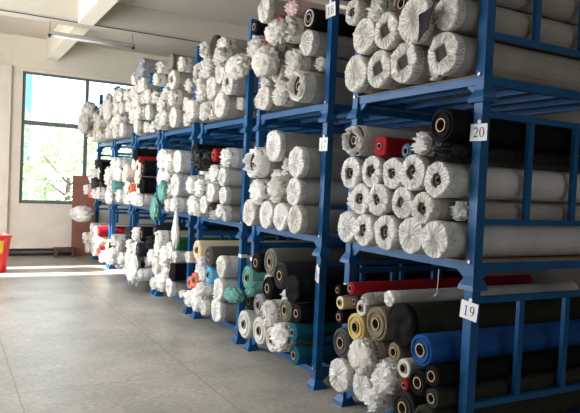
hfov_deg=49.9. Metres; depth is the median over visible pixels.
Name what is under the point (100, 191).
roll
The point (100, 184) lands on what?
roll
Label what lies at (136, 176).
roll
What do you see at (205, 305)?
roll
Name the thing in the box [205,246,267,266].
roll
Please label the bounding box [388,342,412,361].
roll
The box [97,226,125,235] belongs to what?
roll
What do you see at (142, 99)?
roll
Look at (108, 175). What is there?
roll
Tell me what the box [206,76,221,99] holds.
roll
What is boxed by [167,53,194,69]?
roll
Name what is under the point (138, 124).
roll
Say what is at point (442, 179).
roll
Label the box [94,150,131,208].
rack
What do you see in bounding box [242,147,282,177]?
roll
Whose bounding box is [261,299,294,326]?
roll
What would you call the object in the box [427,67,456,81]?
roll
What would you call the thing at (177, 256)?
roll
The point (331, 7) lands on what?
number card
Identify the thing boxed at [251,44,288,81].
roll
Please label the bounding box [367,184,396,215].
roll
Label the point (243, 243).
rack
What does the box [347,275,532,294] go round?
roll
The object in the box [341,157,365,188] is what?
roll
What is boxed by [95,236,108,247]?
roll
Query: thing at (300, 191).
roll
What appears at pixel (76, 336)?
floor
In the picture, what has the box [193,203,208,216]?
roll
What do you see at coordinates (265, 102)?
roll
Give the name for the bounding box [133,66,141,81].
roll
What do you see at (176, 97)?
roll
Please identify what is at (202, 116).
roll
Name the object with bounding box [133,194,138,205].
roll
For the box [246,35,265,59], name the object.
roll
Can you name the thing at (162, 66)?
roll
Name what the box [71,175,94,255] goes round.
plywood board
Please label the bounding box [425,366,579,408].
roll
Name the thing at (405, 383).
roll
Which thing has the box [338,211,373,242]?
roll
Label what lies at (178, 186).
roll
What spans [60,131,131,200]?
tree
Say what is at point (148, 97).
roll
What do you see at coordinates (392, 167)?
roll
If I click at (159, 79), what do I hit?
roll
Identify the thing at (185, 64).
roll
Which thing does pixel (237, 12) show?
ceiling
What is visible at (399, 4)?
roll
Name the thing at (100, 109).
roll
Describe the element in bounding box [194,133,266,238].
rack
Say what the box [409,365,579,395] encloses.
roll
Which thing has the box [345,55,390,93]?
roll
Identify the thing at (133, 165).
roll
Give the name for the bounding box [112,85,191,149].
rack
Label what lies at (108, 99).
roll
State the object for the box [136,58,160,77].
roll
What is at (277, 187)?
roll
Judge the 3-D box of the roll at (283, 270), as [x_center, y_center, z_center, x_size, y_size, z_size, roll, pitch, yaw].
[0.705,0.624,5.882,1.834,0.247,0.253,2,2,-29]
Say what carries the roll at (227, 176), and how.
on the roll at (227, 195)
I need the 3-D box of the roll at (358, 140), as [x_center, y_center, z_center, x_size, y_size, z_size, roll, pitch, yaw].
[1.242,-0.454,4.908,1.925,0.224,0.226,2,2,-29]
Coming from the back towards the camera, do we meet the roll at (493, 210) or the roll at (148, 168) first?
the roll at (148, 168)
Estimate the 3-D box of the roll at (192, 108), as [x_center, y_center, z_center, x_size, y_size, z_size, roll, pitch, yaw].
[-0.380,-1.098,7.754,1.883,0.259,0.259,2,2,-29]
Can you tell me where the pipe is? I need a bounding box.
[9,251,69,253]
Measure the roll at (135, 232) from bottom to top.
0.220 m
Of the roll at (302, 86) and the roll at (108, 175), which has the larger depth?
the roll at (108, 175)
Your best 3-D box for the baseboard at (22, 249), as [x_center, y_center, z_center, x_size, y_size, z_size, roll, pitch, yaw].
[-3.749,0.986,13.807,4.550,0.150,0.028,2,2,-29]
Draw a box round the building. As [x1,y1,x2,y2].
[22,74,32,194]
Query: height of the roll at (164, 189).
0.329 m
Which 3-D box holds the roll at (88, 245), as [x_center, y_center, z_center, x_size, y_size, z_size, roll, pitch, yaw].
[-3.240,0.832,12.856,1.914,0.231,0.230,2,2,-29]
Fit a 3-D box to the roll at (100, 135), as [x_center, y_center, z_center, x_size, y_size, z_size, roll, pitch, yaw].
[-2.774,-1.315,12.111,1.914,0.206,0.206,2,2,-29]
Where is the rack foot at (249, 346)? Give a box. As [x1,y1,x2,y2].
[243,342,258,351]
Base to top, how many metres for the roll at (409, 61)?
0.266 m
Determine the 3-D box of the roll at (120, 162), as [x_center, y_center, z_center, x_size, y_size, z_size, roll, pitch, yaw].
[-2.122,-0.700,11.020,1.915,0.198,0.197,2,2,-29]
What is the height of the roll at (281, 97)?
0.236 m
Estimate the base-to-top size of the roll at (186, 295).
0.210 m
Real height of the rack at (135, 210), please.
1.100 m
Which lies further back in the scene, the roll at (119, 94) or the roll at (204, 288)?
the roll at (119, 94)
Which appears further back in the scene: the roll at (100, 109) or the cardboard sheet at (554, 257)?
the roll at (100, 109)
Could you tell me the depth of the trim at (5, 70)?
12.49 m
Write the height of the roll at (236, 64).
0.396 m
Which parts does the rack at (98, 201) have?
post, rail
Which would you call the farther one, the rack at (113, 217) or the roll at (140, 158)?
the rack at (113, 217)
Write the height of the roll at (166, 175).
0.230 m
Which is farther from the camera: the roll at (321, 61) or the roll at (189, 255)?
the roll at (189, 255)
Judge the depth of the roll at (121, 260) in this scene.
9.99 m
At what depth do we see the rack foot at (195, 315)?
7.62 m
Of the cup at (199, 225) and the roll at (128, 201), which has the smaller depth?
the cup at (199, 225)
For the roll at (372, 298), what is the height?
0.089 m
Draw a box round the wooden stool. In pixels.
[53,247,74,257]
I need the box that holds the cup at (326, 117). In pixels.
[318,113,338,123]
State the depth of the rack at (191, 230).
7.92 m
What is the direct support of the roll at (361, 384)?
on the rack at (467, 403)
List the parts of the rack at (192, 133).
post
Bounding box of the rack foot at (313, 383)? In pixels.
[306,378,325,390]
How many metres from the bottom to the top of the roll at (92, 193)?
0.197 m
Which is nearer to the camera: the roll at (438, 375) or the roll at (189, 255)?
the roll at (438, 375)
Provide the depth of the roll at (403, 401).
3.94 m
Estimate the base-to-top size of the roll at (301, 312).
0.157 m
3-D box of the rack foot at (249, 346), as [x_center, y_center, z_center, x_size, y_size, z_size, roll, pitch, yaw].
[-0.393,1.409,6.303,0.124,0.075,0.124,2,2,-29]
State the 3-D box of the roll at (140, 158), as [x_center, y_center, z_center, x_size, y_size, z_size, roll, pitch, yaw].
[-1.450,-0.676,9.707,1.832,0.097,0.096,2,2,-29]
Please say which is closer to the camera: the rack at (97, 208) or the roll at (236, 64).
the roll at (236, 64)
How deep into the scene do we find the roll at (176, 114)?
8.10 m
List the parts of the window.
sill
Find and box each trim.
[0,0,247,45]
[0,64,11,232]
[9,247,52,248]
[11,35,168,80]
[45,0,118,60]
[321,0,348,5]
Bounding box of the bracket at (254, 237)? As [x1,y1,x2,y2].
[247,233,263,241]
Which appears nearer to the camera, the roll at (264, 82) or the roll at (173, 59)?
the roll at (264, 82)
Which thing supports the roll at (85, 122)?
on the roll at (89, 134)
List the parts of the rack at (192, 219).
post, rail, post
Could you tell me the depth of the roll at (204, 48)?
7.09 m
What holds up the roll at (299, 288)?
on the roll at (301, 312)
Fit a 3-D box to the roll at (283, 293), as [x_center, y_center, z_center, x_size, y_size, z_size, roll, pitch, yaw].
[0.764,0.809,5.987,1.916,0.123,0.121,2,2,-29]
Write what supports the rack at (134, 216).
on the floor
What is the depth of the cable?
9.86 m
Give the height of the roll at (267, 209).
0.257 m
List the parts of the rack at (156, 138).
post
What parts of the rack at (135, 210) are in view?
post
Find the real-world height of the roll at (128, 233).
0.231 m
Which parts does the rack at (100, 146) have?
post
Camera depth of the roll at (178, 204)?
7.85 m
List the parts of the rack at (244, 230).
post, rail, post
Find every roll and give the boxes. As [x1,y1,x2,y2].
[70,205,95,243]
[77,102,97,133]
[83,184,90,194]
[85,242,91,252]
[87,126,93,137]
[88,233,92,242]
[90,188,96,198]
[90,223,153,234]
[91,167,96,177]
[91,243,97,255]
[92,111,98,120]
[92,131,107,142]
[92,177,99,187]
[92,225,153,236]
[94,159,110,168]
[95,115,107,127]
[95,187,105,198]
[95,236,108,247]
[96,130,175,144]
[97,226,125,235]
[97,247,105,256]
[98,104,102,114]
[99,161,110,170]
[99,170,104,182]
[99,181,106,186]
[99,250,106,261]
[102,92,112,124]
[103,167,113,179]
[103,179,109,184]
[104,125,123,139]
[105,189,114,204]
[106,252,109,263]
[108,247,118,258]
[108,258,119,264]
[110,157,130,169]
[110,234,125,246]
[111,180,124,190]
[112,99,119,112]
[112,113,116,124]
[112,124,127,137]
[112,169,116,179]
[113,90,116,101]
[115,112,129,124]
[115,158,130,169]
[115,168,122,181]
[115,189,123,202]
[115,240,125,251]
[116,88,125,101]
[117,252,125,264]
[119,101,128,113]
[119,123,199,141]
[122,164,135,179]
[122,172,134,182]
[122,193,127,203]
[123,88,130,100]
[123,181,134,192]
[124,226,133,239]
[125,99,131,111]
[125,193,130,204]
[125,241,132,267]
[127,250,144,285]
[128,86,134,97]
[129,107,135,120]
[129,184,135,192]
[129,191,153,204]
[130,253,144,263]
[131,71,136,84]
[131,159,135,170]
[131,227,140,240]
[132,93,156,106]
[132,241,140,250]
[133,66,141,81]
[133,104,153,120]
[133,119,150,133]
[133,148,157,160]
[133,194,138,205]
[134,172,155,183]
[135,194,153,206]
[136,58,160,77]
[136,160,141,175]
[136,178,149,193]
[136,242,149,256]
[137,79,141,92]
[137,268,152,280]
[138,156,156,162]
[138,177,155,193]
[139,92,151,104]
[139,227,153,241]
[140,77,159,91]
[141,160,156,176]
[143,89,159,104]
[143,121,157,133]
[143,257,151,267]
[145,104,158,119]
[145,236,154,248]
[147,73,154,82]
[147,249,155,262]
[149,121,235,137]
[149,277,156,289]
[150,193,165,220]
[151,92,161,102]
[152,73,168,86]
[152,257,162,274]
[153,225,238,235]
[153,241,165,256]
[154,113,243,136]
[154,230,283,243]
[155,61,177,73]
[156,96,172,112]
[156,149,190,169]
[156,169,164,185]
[156,273,165,291]
[158,110,170,125]
[158,180,188,203]
[158,245,173,266]
[160,170,175,182]
[160,267,169,281]
[161,87,173,100]
[163,153,174,171]
[163,198,171,211]
[166,242,186,258]
[166,278,185,296]
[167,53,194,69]
[167,89,193,106]
[169,70,193,89]
[169,107,190,127]
[169,197,188,248]
[169,263,194,280]
[171,173,189,196]
[172,251,186,262]
[173,150,198,173]
[174,237,301,249]
[177,57,202,72]
[178,289,185,297]
[182,97,193,110]
[183,78,193,93]
[183,111,268,129]
[183,290,191,306]
[185,175,204,193]
[185,251,196,262]
[186,100,294,130]
[186,195,201,214]
[187,276,192,288]
[190,149,211,170]
[190,287,213,311]
[191,272,202,287]
[192,62,207,83]
[192,143,252,155]
[193,179,212,196]
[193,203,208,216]
[193,240,312,259]
[195,82,209,102]
[195,281,213,295]
[196,256,207,265]
[198,266,208,280]
[199,40,210,57]
[199,101,302,129]
[199,300,212,315]
[200,56,216,78]
[200,151,220,168]
[200,196,219,213]
[204,99,235,120]
[204,172,209,179]
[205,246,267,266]
[205,267,237,283]
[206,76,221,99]
[206,183,241,201]
[208,165,241,182]
[208,203,220,216]
[208,210,222,219]
[210,35,221,56]
[211,148,221,161]
[211,298,247,321]
[212,46,251,79]
[213,278,245,300]
[214,92,310,119]
[215,67,224,83]
[215,204,240,218]
[216,37,247,50]
[216,255,250,277]
[218,168,270,186]
[219,148,242,167]
[219,186,250,204]
[221,211,239,221]
[222,72,257,97]
[223,286,254,309]
[236,97,344,119]
[238,310,260,337]
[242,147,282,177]
[242,199,261,225]
[242,266,267,286]
[244,281,263,296]
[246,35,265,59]
[249,179,270,204]
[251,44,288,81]
[252,20,268,35]
[252,253,265,272]
[253,317,268,344]
[254,95,259,108]
[254,294,273,315]
[257,0,288,23]
[257,86,387,121]
[259,77,276,86]
[260,201,277,228]
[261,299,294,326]
[263,277,284,299]
[264,15,352,45]
[264,248,402,274]
[266,130,344,161]
[266,327,277,351]
[267,176,341,202]
[269,320,332,351]
[270,169,315,180]
[271,80,396,118]
[272,42,299,57]
[273,202,304,230]
[274,259,446,288]
[280,289,286,299]
[280,299,336,321]
[281,158,291,175]
[283,48,324,78]
[284,0,345,18]
[286,70,433,115]
[286,177,348,205]
[286,270,462,302]
[287,205,347,233]
[288,146,364,179]
[289,320,341,340]
[290,342,339,364]
[292,302,356,322]
[299,29,369,60]
[304,8,355,36]
[314,57,348,72]
[329,358,355,392]
[333,327,353,356]
[335,284,349,294]
[335,309,357,323]
[336,295,358,308]
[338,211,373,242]
[341,125,418,158]
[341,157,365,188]
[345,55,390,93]
[346,0,370,25]
[347,192,353,209]
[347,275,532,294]
[348,313,370,339]
[348,337,393,375]
[350,183,372,214]
[351,295,361,306]
[353,18,392,54]
[353,373,372,401]
[354,214,396,245]
[357,300,385,315]
[361,292,385,305]
[362,156,403,186]
[362,389,394,412]
[366,0,395,21]
[367,50,417,89]
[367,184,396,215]
[367,305,391,340]
[370,357,408,395]
[374,11,429,50]
[374,215,406,249]
[375,137,415,157]
[383,157,404,188]
[384,281,577,306]
[387,297,579,345]
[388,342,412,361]
[390,42,436,84]
[392,187,426,217]
[392,390,427,412]
[395,0,436,15]
[398,0,579,59]
[398,217,425,253]
[398,357,427,377]
[400,154,579,190]
[401,378,411,390]
[402,144,416,157]
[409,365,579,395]
[410,131,439,155]
[411,319,579,366]
[412,192,579,223]
[414,390,579,412]
[417,3,579,91]
[421,220,579,258]
[424,162,579,202]
[425,346,579,386]
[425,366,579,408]
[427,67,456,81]
[431,108,579,154]
[433,141,579,171]
[434,0,579,58]
[450,201,579,220]
[473,0,579,26]
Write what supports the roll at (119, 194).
on the rack at (116, 153)
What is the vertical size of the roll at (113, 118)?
0.237 m
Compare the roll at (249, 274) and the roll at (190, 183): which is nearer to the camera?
the roll at (249, 274)
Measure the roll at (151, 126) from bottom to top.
0.183 m
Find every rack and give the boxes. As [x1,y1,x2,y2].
[92,206,149,267]
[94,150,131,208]
[96,87,157,151]
[108,210,185,278]
[110,147,134,213]
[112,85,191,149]
[130,144,160,213]
[132,214,217,294]
[133,87,238,147]
[153,220,282,313]
[157,140,198,226]
[159,46,285,144]
[190,229,345,344]
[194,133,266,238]
[197,19,351,138]
[243,241,441,390]
[247,122,367,256]
[252,0,432,131]
[333,263,579,412]
[340,102,579,291]
[347,0,579,119]
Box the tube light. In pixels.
[48,28,134,49]
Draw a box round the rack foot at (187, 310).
[182,307,192,313]
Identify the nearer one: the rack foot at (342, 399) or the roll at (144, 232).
the rack foot at (342, 399)
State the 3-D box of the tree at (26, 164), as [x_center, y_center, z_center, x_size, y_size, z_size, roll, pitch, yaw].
[-12.932,-2.074,28.479,4.428,5.046,6.226,3,2,11]
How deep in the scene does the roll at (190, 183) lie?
7.33 m
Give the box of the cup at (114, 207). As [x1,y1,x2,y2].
[110,205,117,209]
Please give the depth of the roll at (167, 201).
8.07 m
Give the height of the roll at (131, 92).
0.205 m
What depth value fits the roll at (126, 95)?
9.92 m
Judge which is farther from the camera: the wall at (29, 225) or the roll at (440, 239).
the wall at (29, 225)
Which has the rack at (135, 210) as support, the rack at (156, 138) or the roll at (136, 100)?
the rack at (156, 138)
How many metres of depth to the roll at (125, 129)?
10.41 m
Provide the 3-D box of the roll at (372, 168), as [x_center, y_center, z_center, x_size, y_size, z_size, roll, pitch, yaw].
[1.357,-0.219,4.747,1.876,0.220,0.220,2,2,-29]
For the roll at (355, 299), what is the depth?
4.47 m
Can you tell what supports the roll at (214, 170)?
on the roll at (213, 190)
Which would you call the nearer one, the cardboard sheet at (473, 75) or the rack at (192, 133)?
the cardboard sheet at (473, 75)
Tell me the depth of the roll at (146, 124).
9.32 m
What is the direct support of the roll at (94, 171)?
on the roll at (95, 182)
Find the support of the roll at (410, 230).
on the cardboard sheet at (554, 257)
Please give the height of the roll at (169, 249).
0.224 m
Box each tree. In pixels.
[22,108,65,199]
[22,109,110,200]
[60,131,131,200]
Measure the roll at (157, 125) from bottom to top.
0.237 m
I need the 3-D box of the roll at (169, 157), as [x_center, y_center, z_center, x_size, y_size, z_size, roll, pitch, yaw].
[-0.803,-0.556,8.634,1.917,0.251,0.251,2,2,-29]
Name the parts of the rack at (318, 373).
post, rail, post, rail, rail, post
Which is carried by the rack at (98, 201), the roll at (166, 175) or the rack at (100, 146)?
the rack at (100, 146)
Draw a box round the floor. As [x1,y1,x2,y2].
[0,255,382,412]
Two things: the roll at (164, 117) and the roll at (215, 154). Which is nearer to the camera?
the roll at (215, 154)
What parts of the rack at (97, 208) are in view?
post, post, rail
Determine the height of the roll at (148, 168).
0.233 m
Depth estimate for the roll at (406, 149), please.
3.99 m
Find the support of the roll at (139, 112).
on the roll at (138, 124)
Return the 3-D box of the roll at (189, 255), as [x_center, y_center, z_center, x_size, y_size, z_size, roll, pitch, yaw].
[-0.425,0.627,7.893,1.874,0.141,0.140,2,2,-29]
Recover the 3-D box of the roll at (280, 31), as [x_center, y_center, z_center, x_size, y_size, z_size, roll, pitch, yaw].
[0.728,-1.471,5.697,2.012,0.237,0.377,2,2,-24]
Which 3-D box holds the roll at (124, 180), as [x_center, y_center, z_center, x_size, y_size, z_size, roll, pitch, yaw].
[-1.860,-0.469,10.444,1.873,0.215,0.216,2,2,-29]
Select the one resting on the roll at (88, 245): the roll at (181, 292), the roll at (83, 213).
the roll at (83, 213)
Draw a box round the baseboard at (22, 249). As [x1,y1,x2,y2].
[8,248,69,255]
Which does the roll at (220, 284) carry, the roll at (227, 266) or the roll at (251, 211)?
the roll at (227, 266)
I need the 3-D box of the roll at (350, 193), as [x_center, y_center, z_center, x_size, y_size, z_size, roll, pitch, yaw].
[1.278,-0.024,5.067,1.913,0.153,0.154,2,2,-29]
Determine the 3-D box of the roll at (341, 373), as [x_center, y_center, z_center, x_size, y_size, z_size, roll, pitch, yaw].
[1.151,1.265,5.028,1.876,0.246,0.245,2,2,-29]
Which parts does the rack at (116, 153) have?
post, post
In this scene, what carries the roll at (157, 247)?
on the roll at (156, 267)
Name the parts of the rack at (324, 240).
post, post, rail, rail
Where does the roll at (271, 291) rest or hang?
on the roll at (270, 309)
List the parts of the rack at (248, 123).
post, post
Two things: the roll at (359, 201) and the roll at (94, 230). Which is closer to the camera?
the roll at (359, 201)
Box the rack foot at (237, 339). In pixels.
[231,335,246,344]
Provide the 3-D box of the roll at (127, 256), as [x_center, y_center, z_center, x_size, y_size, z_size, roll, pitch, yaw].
[-1.704,0.768,10.111,1.978,0.465,0.284,2,2,-32]
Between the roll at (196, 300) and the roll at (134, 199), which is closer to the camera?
the roll at (196, 300)
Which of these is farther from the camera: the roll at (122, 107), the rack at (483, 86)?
the roll at (122, 107)
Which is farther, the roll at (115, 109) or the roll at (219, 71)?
the roll at (115, 109)
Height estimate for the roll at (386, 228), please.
0.235 m
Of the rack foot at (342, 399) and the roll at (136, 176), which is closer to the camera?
the rack foot at (342, 399)
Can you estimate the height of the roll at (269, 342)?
0.230 m
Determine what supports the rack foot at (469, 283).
on the rack at (473, 271)
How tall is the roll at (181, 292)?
0.113 m
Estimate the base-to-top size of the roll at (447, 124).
0.205 m
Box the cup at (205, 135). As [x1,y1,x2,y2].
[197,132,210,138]
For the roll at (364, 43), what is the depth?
4.41 m
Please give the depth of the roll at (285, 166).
5.54 m
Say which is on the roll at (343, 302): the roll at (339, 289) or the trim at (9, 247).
the roll at (339, 289)
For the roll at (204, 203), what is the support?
on the roll at (197, 212)
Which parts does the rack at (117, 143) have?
post, post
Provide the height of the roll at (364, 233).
0.228 m
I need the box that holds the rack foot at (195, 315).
[190,312,202,318]
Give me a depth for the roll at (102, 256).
11.06 m
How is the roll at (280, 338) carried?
on the roll at (299, 354)
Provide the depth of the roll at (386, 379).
4.07 m
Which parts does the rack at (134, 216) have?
post, rail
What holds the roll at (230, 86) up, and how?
on the roll at (225, 105)
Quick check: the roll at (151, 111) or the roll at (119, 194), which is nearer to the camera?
the roll at (151, 111)
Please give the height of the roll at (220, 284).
0.247 m
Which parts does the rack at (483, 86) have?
post, post, rail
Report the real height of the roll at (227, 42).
0.263 m
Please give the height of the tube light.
0.245 m
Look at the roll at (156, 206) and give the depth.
8.36 m
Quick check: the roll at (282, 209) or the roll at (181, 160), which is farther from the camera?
the roll at (181, 160)
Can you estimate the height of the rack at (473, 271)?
1.100 m
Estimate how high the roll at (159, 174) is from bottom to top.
0.251 m
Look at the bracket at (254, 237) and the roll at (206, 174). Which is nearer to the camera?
the bracket at (254, 237)
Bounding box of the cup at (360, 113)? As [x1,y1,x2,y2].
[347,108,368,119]
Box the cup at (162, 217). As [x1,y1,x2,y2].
[157,215,166,219]
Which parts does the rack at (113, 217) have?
post, post, rail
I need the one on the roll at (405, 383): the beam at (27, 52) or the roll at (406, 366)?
the roll at (406, 366)
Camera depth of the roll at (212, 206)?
6.85 m
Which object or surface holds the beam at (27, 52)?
attached to the wall at (29, 225)
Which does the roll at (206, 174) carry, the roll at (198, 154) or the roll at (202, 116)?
the roll at (198, 154)
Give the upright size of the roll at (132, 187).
0.156 m
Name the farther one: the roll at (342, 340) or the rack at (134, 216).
the rack at (134, 216)
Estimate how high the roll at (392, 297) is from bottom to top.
0.106 m
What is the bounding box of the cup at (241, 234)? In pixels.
[236,231,249,238]
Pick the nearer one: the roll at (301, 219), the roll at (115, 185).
the roll at (301, 219)
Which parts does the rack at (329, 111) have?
post, post, rail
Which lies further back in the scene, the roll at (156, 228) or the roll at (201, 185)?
the roll at (156, 228)
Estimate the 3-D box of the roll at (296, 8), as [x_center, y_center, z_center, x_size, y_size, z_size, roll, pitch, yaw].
[0.810,-1.675,5.813,1.916,0.188,0.189,2,2,-29]
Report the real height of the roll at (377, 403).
0.158 m
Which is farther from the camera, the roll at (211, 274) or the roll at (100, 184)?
the roll at (100, 184)
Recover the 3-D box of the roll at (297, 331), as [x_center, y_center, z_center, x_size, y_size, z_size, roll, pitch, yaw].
[0.816,1.075,5.644,1.832,0.148,0.149,2,2,-29]
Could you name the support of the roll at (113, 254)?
on the roll at (112, 261)
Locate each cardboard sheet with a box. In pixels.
[356,242,579,261]
[358,75,562,109]
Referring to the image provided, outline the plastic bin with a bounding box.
[0,233,12,272]
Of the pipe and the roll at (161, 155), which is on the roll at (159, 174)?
the roll at (161, 155)
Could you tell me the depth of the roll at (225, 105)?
6.65 m
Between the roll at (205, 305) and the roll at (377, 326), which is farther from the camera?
the roll at (205, 305)
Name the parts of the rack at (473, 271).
post, post, rail, rail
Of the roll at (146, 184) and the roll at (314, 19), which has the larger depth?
the roll at (146, 184)
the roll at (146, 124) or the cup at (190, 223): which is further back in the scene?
the roll at (146, 124)
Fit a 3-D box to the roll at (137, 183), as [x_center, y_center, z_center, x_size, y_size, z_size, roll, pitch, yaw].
[-1.560,-0.290,9.861,1.712,0.242,0.242,2,2,-29]
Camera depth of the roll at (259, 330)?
5.79 m
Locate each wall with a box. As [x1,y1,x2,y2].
[0,33,212,246]
[232,111,579,289]
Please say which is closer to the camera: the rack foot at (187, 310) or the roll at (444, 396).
the roll at (444, 396)
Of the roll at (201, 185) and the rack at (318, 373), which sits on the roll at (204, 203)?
the roll at (201, 185)
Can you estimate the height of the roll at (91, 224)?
0.242 m
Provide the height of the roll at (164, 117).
0.207 m
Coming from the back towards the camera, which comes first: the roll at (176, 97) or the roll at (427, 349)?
the roll at (176, 97)
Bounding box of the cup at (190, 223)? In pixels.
[186,221,195,226]
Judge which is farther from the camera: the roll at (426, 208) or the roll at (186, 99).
the roll at (186, 99)
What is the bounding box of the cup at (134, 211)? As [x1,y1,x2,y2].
[130,209,138,213]
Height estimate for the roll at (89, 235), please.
0.233 m
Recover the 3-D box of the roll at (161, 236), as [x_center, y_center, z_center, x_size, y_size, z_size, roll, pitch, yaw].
[-0.977,0.437,8.835,1.933,0.191,0.191,2,2,-29]
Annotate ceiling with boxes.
[0,0,328,56]
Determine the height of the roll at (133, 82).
0.214 m
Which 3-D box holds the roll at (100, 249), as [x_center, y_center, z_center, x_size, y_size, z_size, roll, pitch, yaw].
[-2.809,0.889,12.208,1.881,0.195,0.195,2,2,-29]
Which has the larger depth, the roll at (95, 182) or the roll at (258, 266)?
the roll at (95, 182)
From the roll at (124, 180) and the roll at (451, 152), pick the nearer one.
the roll at (451, 152)
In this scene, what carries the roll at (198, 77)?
on the roll
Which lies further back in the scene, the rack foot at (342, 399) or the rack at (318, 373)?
the rack at (318, 373)
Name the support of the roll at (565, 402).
on the rack at (467, 403)
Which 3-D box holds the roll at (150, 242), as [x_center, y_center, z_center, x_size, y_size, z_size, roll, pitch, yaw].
[-1.197,0.527,9.228,1.932,0.184,0.184,2,2,-29]
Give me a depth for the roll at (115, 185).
10.51 m
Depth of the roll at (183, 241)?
8.08 m
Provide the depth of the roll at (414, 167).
3.89 m
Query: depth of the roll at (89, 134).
12.43 m
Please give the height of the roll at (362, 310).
0.114 m
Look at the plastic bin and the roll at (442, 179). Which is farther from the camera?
the plastic bin
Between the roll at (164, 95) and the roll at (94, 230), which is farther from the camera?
the roll at (94, 230)
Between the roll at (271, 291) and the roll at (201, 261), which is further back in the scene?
the roll at (201, 261)
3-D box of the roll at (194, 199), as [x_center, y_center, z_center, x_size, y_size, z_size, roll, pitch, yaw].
[-0.363,0.007,7.829,1.919,0.247,0.249,2,2,-29]
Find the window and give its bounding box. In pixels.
[17,71,133,207]
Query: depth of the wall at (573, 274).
6.67 m
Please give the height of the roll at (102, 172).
0.234 m
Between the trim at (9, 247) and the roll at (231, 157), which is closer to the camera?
the roll at (231, 157)
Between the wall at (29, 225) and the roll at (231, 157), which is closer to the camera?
the roll at (231, 157)
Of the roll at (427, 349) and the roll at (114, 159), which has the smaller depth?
the roll at (427, 349)
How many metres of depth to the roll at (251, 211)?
5.94 m
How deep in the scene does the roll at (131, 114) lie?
9.53 m
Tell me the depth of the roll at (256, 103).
6.08 m
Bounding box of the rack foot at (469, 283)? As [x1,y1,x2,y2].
[457,276,487,291]
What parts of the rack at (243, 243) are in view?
post, post, rail, rail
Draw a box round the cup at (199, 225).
[194,222,206,228]
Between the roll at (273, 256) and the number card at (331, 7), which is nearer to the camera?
the number card at (331, 7)
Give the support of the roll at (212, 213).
on the rack at (244, 230)
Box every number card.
[315,264,319,283]
[319,135,327,150]
[326,0,335,18]
[459,298,478,321]
[470,119,487,140]
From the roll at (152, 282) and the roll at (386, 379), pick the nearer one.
the roll at (386, 379)
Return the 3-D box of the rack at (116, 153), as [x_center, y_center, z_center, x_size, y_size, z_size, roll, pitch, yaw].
[-2.374,-0.449,11.277,1.389,1.100,1.390,2,2,-29]
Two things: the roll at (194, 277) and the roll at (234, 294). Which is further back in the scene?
the roll at (194, 277)
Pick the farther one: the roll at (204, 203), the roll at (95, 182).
the roll at (95, 182)
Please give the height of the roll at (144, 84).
0.213 m
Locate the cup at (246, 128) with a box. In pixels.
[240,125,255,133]
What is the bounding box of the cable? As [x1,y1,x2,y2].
[0,9,201,42]
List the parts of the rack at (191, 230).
post, post, rail, rail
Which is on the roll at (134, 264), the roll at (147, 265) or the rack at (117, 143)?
the roll at (147, 265)
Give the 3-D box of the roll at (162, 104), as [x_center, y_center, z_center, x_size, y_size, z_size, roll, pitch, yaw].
[-0.981,-1.379,9.015,1.917,0.220,0.219,2,2,-29]
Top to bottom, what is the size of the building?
9.800 m
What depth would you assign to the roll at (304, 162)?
5.20 m
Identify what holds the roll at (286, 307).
on the roll at (280, 338)
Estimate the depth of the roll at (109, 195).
10.57 m
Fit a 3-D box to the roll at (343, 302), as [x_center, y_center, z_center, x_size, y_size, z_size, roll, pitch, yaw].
[1.166,0.741,5.091,1.832,0.102,0.100,2,2,-29]
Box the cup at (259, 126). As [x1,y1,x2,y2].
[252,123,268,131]
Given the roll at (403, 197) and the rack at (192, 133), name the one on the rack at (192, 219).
the rack at (192, 133)
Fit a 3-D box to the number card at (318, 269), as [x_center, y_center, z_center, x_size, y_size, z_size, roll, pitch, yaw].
[0.225,0.549,5.149,0.007,0.158,0.124,2,2,-12]
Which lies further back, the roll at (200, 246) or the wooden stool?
the wooden stool
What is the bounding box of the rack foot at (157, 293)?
[153,291,163,296]
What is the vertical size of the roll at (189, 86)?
0.193 m
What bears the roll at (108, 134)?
on the rack at (117, 143)
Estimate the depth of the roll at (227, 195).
6.56 m
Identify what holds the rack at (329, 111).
on the rack at (324, 240)
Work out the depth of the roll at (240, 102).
6.57 m
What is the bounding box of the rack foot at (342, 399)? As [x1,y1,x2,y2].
[333,393,354,406]
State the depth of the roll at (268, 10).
5.83 m
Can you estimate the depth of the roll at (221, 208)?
6.62 m
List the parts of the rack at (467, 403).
post, rail, post, rail, rail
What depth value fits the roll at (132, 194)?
9.59 m
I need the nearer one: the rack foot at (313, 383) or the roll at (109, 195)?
the rack foot at (313, 383)
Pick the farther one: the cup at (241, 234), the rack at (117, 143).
the rack at (117, 143)
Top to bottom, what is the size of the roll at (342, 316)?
0.104 m

